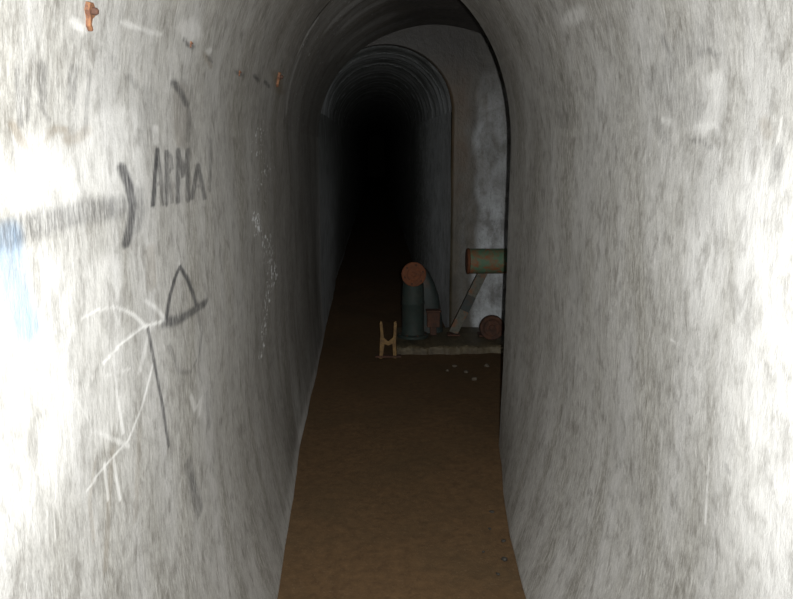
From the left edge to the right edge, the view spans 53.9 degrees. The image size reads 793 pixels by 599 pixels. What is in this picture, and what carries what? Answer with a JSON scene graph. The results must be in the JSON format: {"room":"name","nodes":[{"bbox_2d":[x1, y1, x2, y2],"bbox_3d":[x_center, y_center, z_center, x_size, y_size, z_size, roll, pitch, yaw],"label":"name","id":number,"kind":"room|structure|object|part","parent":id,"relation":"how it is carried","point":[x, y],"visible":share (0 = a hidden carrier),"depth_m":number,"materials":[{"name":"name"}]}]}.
{"room":"underground passage","nodes":[
{"label":"underground passage","id":0,"kind":"room"},
{"bbox_2d":[0,113,367,598],"bbox_3d":[-0.959,-3.378,20.920,0.135,1.840,47.600,0,11,-1],"label":"wall","id":1,"kind":"structure","parent":0,"point":[165,306],"depth_m":1.60,"materials":[{"name":"paint"}]},
{"bbox_2d":[84,1,98,30],"bbox_3d":[-0.456,-0.423,1.165,0.023,0.042,0.030,0,11,-1],"label":"hook","id":2,"kind":"object","parent":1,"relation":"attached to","point":[91,11],"visible":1,"depth_m":1.16,"materials":[{"name":"orange metal"}]},
{"bbox_2d":[276,72,283,86],"bbox_3d":[-0.498,-0.935,3.312,0.037,0.063,0.036,0,11,-1],"label":"hook","id":3,"kind":"object","parent":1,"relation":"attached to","point":[279,76],"visible":1,"depth_m":3.30,"materials":[{"name":"brown metal"}]},
{"bbox_3d":[-0.503,-0.935,3.311,0.028,0.063,0.036,0,11,-1],"label":"plate","id":4,"kind":"part","parent":3,"relation":"part of","materials":[{"name":"brown metal"}]},
{"bbox_2d":[368,136,384,176],"bbox_3d":[-0.711,-8.228,44.229,2.100,2.590,0.001,0,11,-1],"label":"wall","id":5,"kind":"structure","parent":0,"point":[376,145],"depth_m":44.25,"materials":[{"name":"soil"}]},
{"bbox_2d":[0,0,792,145],"bbox_3d":[-0.090,-4.468,20.735,1.964,0.930,47.604,0,11,-1],"label":"ceiling","id":6,"kind":"structure","parent":0,"point":[574,71],"depth_m":1.94,"materials":[{"name":"paint"}]},
{"bbox_2d":[277,177,525,598],"bbox_3d":[-0.097,-2.520,21.108,2.020,0.026,47.600,0,11,-1],"label":"floor","id":7,"kind":"structure","parent":0,"point":[398,482],"depth_m":3.84,"materials":[{"name":"brown soil"}]},
{"bbox_2d":[375,321,400,358],"bbox_3d":[-0.061,0.293,5.738,0.190,0.284,0.050,0,11,-1],"label":"bracket","id":8,"kind":"object","parent":7,"relation":"on","point":[383,340],"visible":1,"depth_m":5.73,"materials":[{"name":"metal"}]},
{"bbox_3d":[-0.061,0.418,5.762,0.190,0.014,0.050,0,11,-1],"label":"foot plate","id":9,"kind":"part","parent":8,"relation":"part of","materials":[{"name":"brown metal"}]},
{"bbox_2d":[398,262,442,339],"bbox_3d":[0.193,-0.021,6.148,0.372,0.603,0.410,0,11,-1],"label":"pump","id":10,"kind":"object","parent":7,"relation":"on","point":[421,310],"visible":1,"depth_m":6.02,"materials":[{"name":"green paint"}]},
{"bbox_3d":[0.229,0.002,6.265,0.295,0.513,0.190,0,11,-1],"label":"casing","id":11,"kind":"part","parent":10,"relation":"part of","materials":[{"name":"grey metal"}]},
{"bbox_2d":[396,327,504,354],"bbox_3d":[0.624,0.323,6.146,1.255,0.072,0.656,0,11,-1],"label":"concrete plinth","id":12,"kind":"object","parent":7,"relation":"on","point":[469,341],"visible":0.34,"depth_m":5.90,"materials":[{"name":"grey concrete"}]},
{"bbox_2d":[447,248,506,335],"bbox_3d":[0.832,-0.057,6.092,0.863,0.694,0.202,0,11,-1],"label":"horizontal pipe","id":13,"kind":"object","parent":7,"relation":"on","point":[480,262],"visible":0.7,"depth_m":5.99,"materials":[{"name":"green metal"}]},
{"bbox_3d":[0.450,0.274,6.176,0.100,0.012,0.090,0,11,-1],"label":"foot plate","id":14,"kind":"part","parent":13,"relation":"part of","materials":[{"name":"brown metal"}]},
{"bbox_3d":[0.561,0.032,6.126,0.122,0.148,0.006,0,11,-1],"label":"joint plate","id":15,"kind":"part","parent":13,"relation":"part of","materials":[{"name":"grey metal"}]},
{"bbox_2d":[477,315,504,339],"bbox_3d":[0.731,0.197,6.094,0.192,0.194,0.266,0,11,-1],"label":"flywheel","id":16,"kind":"object","parent":7,"relation":"on","point":[491,327],"visible":1,"depth_m":5.98,"materials":[{"name":"red metal"}]},
{"bbox_2d":[385,112,450,326],"bbox_3d":[-0.120,-4.221,25.314,0.120,1.840,38.700,0,11,-1],"label":"wall","id":17,"kind":"structure","parent":0,"point":[418,160],"depth_m":8.05,"materials":[{"name":"paint"}]},
{"bbox_2d":[363,25,510,326],"bbox_3d":[0.322,-0.904,6.262,1.891,2.498,0.032,0,11,-1],"label":"wall","id":18,"kind":"structure","parent":0,"point":[467,61],"depth_m":6.21,"materials":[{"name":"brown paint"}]},
{"bbox_2d":[311,0,792,598],"bbox_3d":[0.468,0.175,0.657,1.872,2.490,6.400,0,11,-1],"label":"wall","id":19,"kind":"structure","parent":0,"point":[646,434],"depth_m":1.83,"materials":[{"name":"paint"}]}
]}

